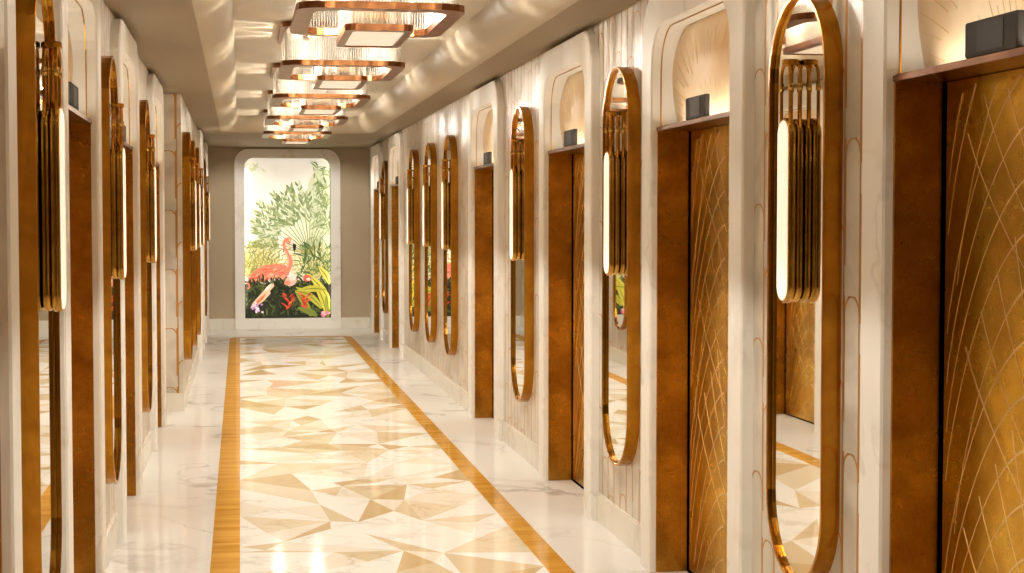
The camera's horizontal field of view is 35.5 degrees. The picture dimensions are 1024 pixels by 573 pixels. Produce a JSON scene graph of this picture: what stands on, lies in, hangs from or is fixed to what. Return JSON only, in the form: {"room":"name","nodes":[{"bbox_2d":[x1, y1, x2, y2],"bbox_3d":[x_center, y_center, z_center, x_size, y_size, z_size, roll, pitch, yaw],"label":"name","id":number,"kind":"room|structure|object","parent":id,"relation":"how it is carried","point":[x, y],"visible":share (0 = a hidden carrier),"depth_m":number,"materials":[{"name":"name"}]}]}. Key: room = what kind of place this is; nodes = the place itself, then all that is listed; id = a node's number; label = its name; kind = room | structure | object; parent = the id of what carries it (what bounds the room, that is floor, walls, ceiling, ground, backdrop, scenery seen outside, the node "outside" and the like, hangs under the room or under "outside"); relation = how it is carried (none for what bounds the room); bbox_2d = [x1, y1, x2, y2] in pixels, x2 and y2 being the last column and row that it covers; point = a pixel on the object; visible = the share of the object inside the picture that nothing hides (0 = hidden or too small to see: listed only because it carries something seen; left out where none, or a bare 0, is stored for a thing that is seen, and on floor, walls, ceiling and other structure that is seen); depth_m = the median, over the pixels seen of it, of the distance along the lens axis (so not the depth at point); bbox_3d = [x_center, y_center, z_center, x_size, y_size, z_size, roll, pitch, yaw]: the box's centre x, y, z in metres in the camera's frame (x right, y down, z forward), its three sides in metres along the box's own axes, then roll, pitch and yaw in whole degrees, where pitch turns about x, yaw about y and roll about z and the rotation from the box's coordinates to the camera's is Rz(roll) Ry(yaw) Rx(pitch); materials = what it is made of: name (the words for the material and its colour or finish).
{"room":"elevator lobby","nodes":[
{"label":"elevator lobby","id":0,"kind":"room"},
{"bbox_2d":[99,0,149,530],"bbox_3d":[-1.665,0.084,4.974,0.300,2.810,18.350,0,2,-10],"label":"wall","id":1,"kind":"structure","parent":0,"point":[106,16],"depth_m":8.24,"materials":[{"name":"stone"}]},
{"bbox_2d":[0,0,22,572],"bbox_3d":[-1.365,0.161,3.686,0.240,2.765,1.585,0,2,-10],"label":"entrance","id":2,"kind":"object","parent":1,"relation":"attached to","point":[11,540],"visible":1,"depth_m":4.33,"materials":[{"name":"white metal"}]},
{"bbox_2d":[16,0,61,572],"bbox_3d":[-1.493,0.038,5.047,0.065,2.071,0.576,0,2,-10],"label":"wall mirror","id":3,"kind":"object","parent":1,"relation":"attached to","point":[40,377],"visible":0.82,"depth_m":4.79,"materials":[{"name":"gold metal"}]},
{"bbox_2d":[35,0,55,572],"bbox_3d":[-1.483,0.038,5.049,0.009,2.051,0.556,0,2,-10],"label":"mirror glass","id":4,"kind":"object","parent":3,"relation":"attached to","point":[45,321],"depth_m":5.02,"materials":[{"name":"white"}]},
{"bbox_2d":[40,41,65,311],"bbox_3d":[-1.445,-0.343,5.039,0.066,0.851,0.122,0,2,-10],"label":"wall sconce","id":5,"kind":"object","parent":3,"relation":"attached to","point":[52,131],"visible":1,"depth_m":4.99,"materials":[{"name":"gold metal"}]},
{"bbox_2d":[53,0,105,572],"bbox_3d":[-1.830,0.045,6.424,0.240,2.765,1.585,0,2,-10],"label":"entrance","id":6,"kind":"object","parent":1,"relation":"attached to","point":[77,22],"visible":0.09,"depth_m":7.03,"materials":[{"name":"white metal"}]},
{"bbox_2d":[68,81,78,110],"bbox_3d":[-1.760,-0.759,6.402,0.024,0.098,0.300,0,2,-10],"label":"lantern","id":7,"kind":"object","parent":6,"relation":"attached to","point":[73,95],"visible":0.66,"depth_m":6.33,"materials":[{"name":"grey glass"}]},
{"bbox_2d":[101,56,121,483],"bbox_3d":[-1.952,-0.076,7.746,0.065,2.071,0.576,0,2,-10],"label":"wall mirror","id":8,"kind":"object","parent":1,"relation":"attached to","point":[109,88],"visible":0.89,"depth_m":7.49,"materials":[{"name":"gold metal"}]},
{"bbox_2d":[110,68,117,470],"bbox_3d":[-1.942,-0.077,7.748,0.009,2.051,0.556,0,2,-10],"label":"mirror glass","id":9,"kind":"object","parent":8,"relation":"attached to","point":[113,75],"depth_m":7.82,"materials":[{"name":"white"}]},
{"bbox_2d":[110,103,126,279],"bbox_3d":[-1.904,-0.458,7.738,0.066,0.851,0.122,0,2,-10],"label":"wall sconce","id":10,"kind":"object","parent":8,"relation":"attached to","point":[117,152],"visible":1,"depth_m":7.69,"materials":[{"name":"gold metal"}]},
{"bbox_2d":[110,19,142,540],"bbox_3d":[-2.294,-0.071,9.153,0.240,2.765,1.585,0,2,-10],"label":"entrance","id":11,"kind":"object","parent":1,"relation":"attached to","point":[123,46],"visible":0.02,"depth_m":9.75,"materials":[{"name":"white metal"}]},
{"bbox_2d":[123,125,125,141],"bbox_3d":[-2.223,-0.875,9.131,0.024,0.098,0.300,0,2,-10],"label":"lantern","id":12,"kind":"object","parent":11,"relation":"attached to","point":[124,127],"visible":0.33,"depth_m":9.13,"materials":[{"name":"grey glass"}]},
{"bbox_2d":[139,100,152,412],"bbox_3d":[-2.436,-0.198,10.593,0.065,2.071,0.576,0,2,-10],"label":"wall mirror","id":13,"kind":"object","parent":1,"relation":"attached to","point":[144,117],"visible":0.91,"depth_m":10.33,"materials":[{"name":"gold metal"}]},
{"bbox_2d":[146,116,149,394],"bbox_3d":[-2.426,-0.198,10.595,0.009,2.051,0.556,0,2,-10],"label":"mirror glass","id":14,"kind":"object","parent":13,"relation":"attached to","point":[147,117],"depth_m":10.72,"materials":[{"name":"white"}]},
{"bbox_2d":[146,134,156,262],"bbox_3d":[-2.388,-0.579,10.585,0.066,0.851,0.122,0,2,-10],"label":"wall sconce","id":15,"kind":"object","parent":13,"relation":"attached to","point":[151,210],"visible":0.94,"depth_m":10.54,"materials":[{"name":"gold metal"}]},
{"bbox_2d":[106,347,198,570],"bbox_3d":[-2.318,1.184,10.265,0.167,0.162,28.900,0,2,-10],"label":"baseboard","id":16,"kind":"structure","parent":1,"relation":"attached to","point":[112,530],"depth_m":11.54,"materials":[{"name":"stone"}]},
{"bbox_2d":[146,74,166,451],"bbox_3d":[-2.842,-0.208,12.374,0.240,2.765,1.585,0,2,-10],"label":"entrance","id":17,"kind":"object","parent":1,"relation":"attached to","point":[154,91],"visible":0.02,"depth_m":12.96,"materials":[{"name":"white stone"}]},
{"bbox_2d":[163,94,197,392],"bbox_3d":[-3.932,-0.522,19.233,0.300,2.810,10.550,0,2,-10],"label":"wall","id":18,"kind":"structure","parent":0,"point":[178,120],"depth_m":14.06,"materials":[{"name":"stone"}]},
{"bbox_2d":[182,132,192,359],"bbox_3d":[-2.952,-0.366,14.559,0.065,2.071,0.576,0,2,-10],"label":"wall mirror","id":19,"kind":"object","parent":18,"relation":"attached to","point":[186,136],"visible":0.98,"depth_m":14.28,"materials":[{"name":"gold metal"}]},
{"bbox_2d":[189,157,196,250],"bbox_3d":[-2.905,-0.747,14.551,0.066,0.851,0.122,0,2,-10],"label":"wall sconce","id":20,"kind":"object","parent":19,"relation":"attached to","point":[193,219],"visible":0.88,"depth_m":14.50,"materials":[{"name":"gold metal"}]},
{"bbox_2d":[191,140,196,345],"bbox_3d":[-3.212,-0.431,16.085,0.065,2.071,0.576,0,2,-10],"label":"wall mirror","id":21,"kind":"object","parent":18,"relation":"attached to","point":[193,149],"visible":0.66,"depth_m":15.85,"materials":[{"name":"gold metal"}]},
{"bbox_2d":[195,163,200,247],"bbox_3d":[-3.164,-0.812,16.077,0.066,0.851,0.122,0,2,-10],"label":"wall sconce","id":22,"kind":"object","parent":21,"relation":"attached to","point":[198,204],"visible":0.66,"depth_m":16.03,"materials":[{"name":"gold metal"}]},
{"bbox_2d":[195,147,200,334],"bbox_3d":[-3.480,-0.498,17.662,0.065,2.071,0.576,0,2,-10],"label":"wall mirror","id":23,"kind":"object","parent":18,"relation":"attached to","point":[197,148],"visible":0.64,"depth_m":17.43,"materials":[{"name":"gold metal"}]},
{"bbox_2d":[199,168,203,244],"bbox_3d":[-3.432,-0.879,17.653,0.066,0.851,0.122,0,2,-10],"label":"wall sconce","id":24,"kind":"object","parent":23,"relation":"attached to","point":[200,169],"visible":0.62,"depth_m":17.60,"materials":[{"name":"white glass"}]},
{"bbox_2d":[196,130,204,360],"bbox_3d":[-3.955,-0.526,19.846,0.240,2.765,1.585,0,2,-10],"label":"entrance","id":25,"kind":"object","parent":18,"relation":"attached to","point":[199,136],"visible":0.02,"depth_m":20.37,"materials":[{"name":"white stone"}]},
{"bbox_2d":[204,159,206,315],"bbox_3d":[-4.066,-0.644,21.109,0.065,2.071,0.576,0,2,-10],"label":"wall mirror","id":26,"kind":"object","parent":18,"relation":"attached to","point":[205,241],"visible":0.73,"depth_m":20.84,"materials":[{"name":"gold metal"}]},
{"bbox_2d":[205,176,209,240],"bbox_3d":[-4.018,-1.025,21.101,0.066,0.851,0.122,0,2,-10],"label":"wall sconce","id":27,"kind":"object","parent":26,"relation":"attached to","point":[206,177],"visible":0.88,"depth_m":21.05,"materials":[{"name":"gold metal"}]},
{"bbox_2d":[203,141,208,342],"bbox_3d":[-4.429,-0.644,22.634,0.240,2.765,1.585,0,2,-10],"label":"entrance","id":28,"kind":"object","parent":18,"relation":"attached to","point":[204,142],"visible":0.03,"depth_m":23.27,"materials":[{"name":"white stone"}]},
{"bbox_2d":[208,147,369,318],"bbox_3d":[-3.459,-0.757,24.761,3.085,2.810,0.200,0,2,-10],"label":"wall","id":29,"kind":"structure","parent":0,"point":[354,162],"depth_m":24.76,"materials":[{"name":"beige paint"}]},
{"bbox_2d":[234,149,340,328],"bbox_3d":[-3.461,-0.732,24.701,1.610,2.765,0.160,0,2,-10],"label":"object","id":30,"kind":"object","parent":29,"relation":"attached to","point":[285,279],"visible":1,"depth_m":24.72,"materials":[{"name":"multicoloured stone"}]},
{"bbox_2d":[209,317,368,329],"bbox_3d":[-3.441,0.569,24.712,2.485,0.165,0.012,0,2,-10],"label":"baseboard","id":31,"kind":"structure","parent":29,"relation":"attached to","point":[346,322],"depth_m":24.84,"materials":[{"name":"stone"}]},
{"bbox_2d":[233,0,491,116],"bbox_3d":[-0.780,-1.693,8.857,1.710,0.050,23.250,0,2,-10],"label":"ceiling","id":32,"kind":"structure","parent":0,"point":[257,23],"depth_m":12.15,"materials":[{"name":"beige paint"}]},
{"bbox_2d":[262,109,331,144],"bbox_3d":[-2.637,-1.937,19.551,0.820,0.370,1.200,0,2,-10],"label":"chandelier","id":33,"kind":"object","parent":32,"relation":"hanging from","point":[296,138],"visible":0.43,"depth_m":19.16,"materials":[{"name":"gold"}]},
{"bbox_2d":[265,90,347,131],"bbox_3d":[-2.156,-1.817,16.724,0.820,0.370,1.200,0,2,-10],"label":"chandelier","id":34,"kind":"object","parent":32,"relation":"hanging from","point":[298,123],"visible":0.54,"depth_m":16.27,"materials":[{"name":"gold"}]},
{"bbox_2d":[270,63,370,114],"bbox_3d":[-1.676,-1.697,13.897,0.820,0.370,1.200,0,2,-10],"label":"chandelier","id":35,"kind":"object","parent":32,"relation":"hanging from","point":[311,101],"visible":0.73,"depth_m":13.40,"materials":[{"name":"gold"}]},
{"bbox_2d":[278,20,404,89],"bbox_3d":[-1.195,-1.577,11.070,0.820,0.370,1.200,0,2,-10],"label":"chandelier","id":36,"kind":"object","parent":32,"relation":"hanging from","point":[335,67],"visible":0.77,"depth_m":10.55,"materials":[{"name":"gold"}]},
{"bbox_2d":[290,0,464,47],"bbox_3d":[-0.715,-1.456,8.243,0.820,0.370,1.200,0,2,-10],"label":"chandelier","id":37,"kind":"object","parent":32,"relation":"hanging from","point":[360,22],"visible":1,"depth_m":7.91,"materials":[{"name":"gold"}]},
{"bbox_2d":[105,0,639,147],"bbox_3d":[-1.107,-1.558,10.405,3.340,0.050,29.400,0,2,-10],"label":"ceiling","id":38,"kind":"structure","parent":0,"point":[166,35],"depth_m":10.91,"materials":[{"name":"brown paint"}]},
{"bbox_2d":[192,0,578,132],"bbox_3d":[-0.780,-1.583,8.861,1.910,0.230,23.450,0,2,-10],"label":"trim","id":39,"kind":"structure","parent":38,"relation":"attached to","point":[500,23],"depth_m":11.34,"materials":[{"name":"beige paint"}]},
{"bbox_2d":[106,328,688,572],"bbox_3d":[-1.116,1.302,10.576,3.440,0.101,29.500,0,2,-10],"label":"floor","id":40,"kind":"structure","parent":0,"point":[317,450],"depth_m":10.27,"materials":[{"name":"white stone"}]},
{"bbox_2d":[369,0,863,572],"bbox_3d":[0.350,-0.158,10.662,0.300,2.810,28.900,0,2,-10],"label":"wall","id":41,"kind":"structure","parent":0,"point":[619,36],"depth_m":8.01,"materials":[{"name":"stone"}]},
{"bbox_2d":[371,143,383,339],"bbox_3d":[-1.864,-0.669,23.211,0.240,2.765,1.585,0,2,-10],"label":"entrance","id":42,"kind":"object","parent":41,"relation":"attached to","point":[377,315],"visible":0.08,"depth_m":23.78,"materials":[{"name":"white stone"}]},
{"bbox_2d":[381,161,387,312],"bbox_3d":[-1.710,-0.669,21.691,0.065,2.071,0.576,0,2,-10],"label":"wall mirror","id":43,"kind":"object","parent":41,"relation":"attached to","point":[385,163],"visible":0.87,"depth_m":21.44,"materials":[{"name":"gold metal"}]},
{"bbox_2d":[380,177,384,239],"bbox_3d":[-1.758,-1.050,21.667,0.066,0.851,0.122,0,2,-10],"label":"wall sconce","id":44,"kind":"object","parent":43,"relation":"attached to","point":[382,194],"visible":0.99,"depth_m":21.62,"materials":[{"name":"gold metal"}]},
{"bbox_2d":[383,167,384,309],"bbox_3d":[-1.720,-0.669,21.689,0.009,2.051,0.556,0,2,-10],"label":"mirror glass","id":45,"kind":"object","parent":43,"relation":"attached to","point":[383,167],"depth_m":21.80,"materials":[{"name":"white"}]},
{"bbox_2d":[388,132,403,356],"bbox_3d":[-1.389,-0.550,20.413,0.240,2.765,1.585,0,2,-10],"label":"entrance","id":46,"kind":"object","parent":41,"relation":"attached to","point":[395,142],"visible":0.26,"depth_m":20.98,"materials":[{"name":"white stone"}]},
{"bbox_2d":[409,149,419,331],"bbox_3d":[-1.111,-0.519,18.165,0.065,2.071,0.576,0,2,-10],"label":"wall mirror","id":47,"kind":"object","parent":41,"relation":"attached to","point":[414,249],"visible":0.98,"depth_m":17.91,"materials":[{"name":"gold metal"}]},
{"bbox_2d":[407,169,412,244],"bbox_3d":[-1.158,-0.900,18.141,0.066,0.851,0.122,0,2,-10],"label":"wall sconce","id":48,"kind":"object","parent":47,"relation":"attached to","point":[409,171],"visible":1,"depth_m":18.09,"materials":[{"name":"gold metal"}]},
{"bbox_2d":[410,154,413,327],"bbox_3d":[-1.121,-0.519,18.163,0.009,2.051,0.556,0,2,-10],"label":"mirror glass","id":49,"kind":"object","parent":47,"relation":"attached to","point":[411,155],"depth_m":18.23,"materials":[{"name":"white"}]},
{"bbox_2d":[424,143,436,342],"bbox_3d":[-0.843,-0.452,16.589,0.065,2.071,0.576,0,2,-10],"label":"wall mirror","id":50,"kind":"object","parent":41,"relation":"attached to","point":[430,253],"visible":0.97,"depth_m":16.34,"materials":[{"name":"gold metal"}]},
{"bbox_2d":[422,165,429,246],"bbox_3d":[-0.890,-0.833,16.565,0.066,0.851,0.122,0,2,-10],"label":"wall sconce","id":51,"kind":"object","parent":50,"relation":"attached to","point":[426,189],"visible":1,"depth_m":16.52,"materials":[{"name":"gold metal"}]},
{"bbox_2d":[426,146,430,337],"bbox_3d":[-0.853,-0.452,16.587,0.009,2.051,0.556,0,2,-10],"label":"mirror glass","id":52,"kind":"object","parent":50,"relation":"attached to","point":[428,148],"depth_m":16.62,"materials":[{"name":"white"}]},
{"bbox_2d":[443,135,457,354],"bbox_3d":[-0.578,-0.386,15.033,0.065,2.071,0.576,0,2,-10],"label":"wall mirror","id":53,"kind":"object","parent":41,"relation":"attached to","point":[450,256],"visible":0.97,"depth_m":14.79,"materials":[{"name":"gold metal"}]},
{"bbox_2d":[441,159,448,249],"bbox_3d":[-0.626,-0.766,15.008,0.066,0.851,0.122,0,2,-10],"label":"wall sconce","id":54,"kind":"object","parent":53,"relation":"attached to","point":[445,167],"visible":1,"depth_m":14.96,"materials":[{"name":"gold metal"}]},
{"bbox_2d":[445,139,450,350],"bbox_3d":[-0.588,-0.386,15.031,0.009,2.051,0.556,0,2,-10],"label":"mirror glass","id":55,"kind":"object","parent":53,"relation":"attached to","point":[447,141],"depth_m":15.06,"materials":[{"name":"white"}]},
{"bbox_2d":[468,80,503,440],"bbox_3d":[-0.128,-0.235,12.996,0.240,2.765,1.585,0,2,-10],"label":"entrance","id":56,"kind":"object","parent":41,"relation":"attached to","point":[486,105],"visible":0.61,"depth_m":13.57,"materials":[{"name":"white stone"}]},
{"bbox_2d":[483,152,491,164],"bbox_3d":[-0.199,-1.037,12.950,0.024,0.098,0.300,0,2,-10],"label":"lantern","id":57,"kind":"object","parent":56,"relation":"attached to","point":[487,157],"visible":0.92,"depth_m":12.87,"materials":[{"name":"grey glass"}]},
{"bbox_2d":[369,317,640,557],"bbox_3d":[0.196,1.166,10.692,0.012,0.162,28.900,0,2,-10],"label":"baseboard","id":58,"kind":"structure","parent":41,"relation":"attached to","point":[614,519],"depth_m":11.21,"materials":[{"name":"stone"}]},
{"bbox_2d":[511,106,533,401],"bbox_3d":[0.070,-0.224,11.221,0.065,2.071,0.576,0,2,-10],"label":"wall mirror","id":59,"kind":"object","parent":41,"relation":"attached to","point":[522,270],"visible":0.96,"depth_m":11.04,"materials":[{"name":"gold metal"}]},
{"bbox_2d":[510,139,520,260],"bbox_3d":[0.022,-0.605,11.196,0.066,0.851,0.122,0,2,-10],"label":"wall sconce","id":60,"kind":"object","parent":59,"relation":"attached to","point":[515,174],"visible":1,"depth_m":11.15,"materials":[{"name":"gold metal"}]},
{"bbox_2d":[514,111,523,396],"bbox_3d":[0.060,-0.224,11.219,0.009,2.051,0.556,0,2,-10],"label":"mirror glass","id":61,"kind":"object","parent":59,"relation":"attached to","point":[518,115],"depth_m":11.22,"materials":[{"name":"white"}]},
{"bbox_2d":[539,31,599,520],"bbox_3d":[0.425,-0.096,9.746,0.240,2.765,1.585,0,2,-10],"label":"entrance","id":62,"kind":"object","parent":41,"relation":"attached to","point":[569,76],"visible":0.69,"depth_m":10.28,"materials":[{"name":"brown metal"}]},
{"bbox_2d":[564,129,576,146],"bbox_3d":[0.354,-0.899,9.700,0.024,0.098,0.300,0,2,-10],"label":"lantern","id":63,"kind":"object","parent":62,"relation":"attached to","point":[570,136],"visible":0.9,"depth_m":9.64,"materials":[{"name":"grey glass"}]},
{"bbox_2d":[602,67,640,465],"bbox_3d":[0.564,-0.101,8.315,0.065,2.071,0.576,0,2,-10],"label":"wall mirror","id":64,"kind":"object","parent":41,"relation":"attached to","point":[621,291],"visible":0.98,"depth_m":8.18,"materials":[{"name":"gold metal"}]},
{"bbox_2d":[604,111,619,275],"bbox_3d":[0.516,-0.481,8.291,0.066,0.851,0.122,0,2,-10],"label":"wall sconce","id":65,"kind":"object","parent":64,"relation":"attached to","point":[611,158],"visible":1,"depth_m":8.24,"materials":[{"name":"gold metal"}]},
{"bbox_2d":[606,73,626,459],"bbox_3d":[0.554,-0.101,8.313,0.009,2.051,0.556,0,2,-10],"label":"mirror glass","id":66,"kind":"object","parent":64,"relation":"attached to","point":[616,87],"depth_m":8.29,"materials":[{"name":"white"}]},
{"bbox_2d":[641,0,754,572],"bbox_3d":[0.882,0.018,7.057,0.240,2.765,1.585,0,2,-10],"label":"entrance","id":67,"kind":"object","parent":41,"relation":"attached to","point":[697,289],"visible":0.91,"depth_m":7.45,"materials":[{"name":"brown metal"}]},
{"bbox_2d":[686,94,709,119],"bbox_3d":[0.811,-0.785,7.011,0.024,0.098,0.300,0,2,-10],"label":"lantern","id":68,"kind":"object","parent":67,"relation":"attached to","point":[698,106],"visible":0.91,"depth_m":6.96,"materials":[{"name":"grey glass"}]},
{"bbox_2d":[766,0,842,572],"bbox_3d":[1.021,0.014,5.626,0.065,2.071,0.576,0,2,-10],"label":"wall mirror","id":69,"kind":"object","parent":41,"relation":"attached to","point":[803,371],"visible":0.99,"depth_m":5.51,"materials":[{"name":"gold metal"}]},
{"bbox_2d":[777,59,803,302],"bbox_3d":[0.973,-0.367,5.602,0.066,0.851,0.122,0,2,-10],"label":"wall sconce","id":70,"kind":"object","parent":69,"relation":"attached to","point":[790,146],"visible":1,"depth_m":5.56,"materials":[{"name":"gold metal"}]},
{"bbox_2d":[773,2,822,572],"bbox_3d":[1.011,0.014,5.624,0.009,2.051,0.556,0,2,-10],"label":"mirror glass","id":71,"kind":"object","parent":69,"relation":"attached to","point":[797,326],"depth_m":5.58,"materials":[{"name":"white"}]},
{"bbox_2d":[858,0,1023,572],"bbox_3d":[1.351,0.135,4.299,0.240,2.765,1.585,0,2,-10],"label":"entrance","id":72,"kind":"object","parent":41,"relation":"attached to","point":[941,453],"visible":0.89,"depth_m":4.86,"materials":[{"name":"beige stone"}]},
{"bbox_2d":[965,10,1023,58],"bbox_3d":[1.280,-0.668,4.253,0.024,0.098,0.300,0,2,-10],"label":"lantern","id":73,"kind":"object","parent":72,"relation":"attached to","point":[1002,32],"visible":0.96,"depth_m":4.22,"materials":[{"name":"grey metal"}]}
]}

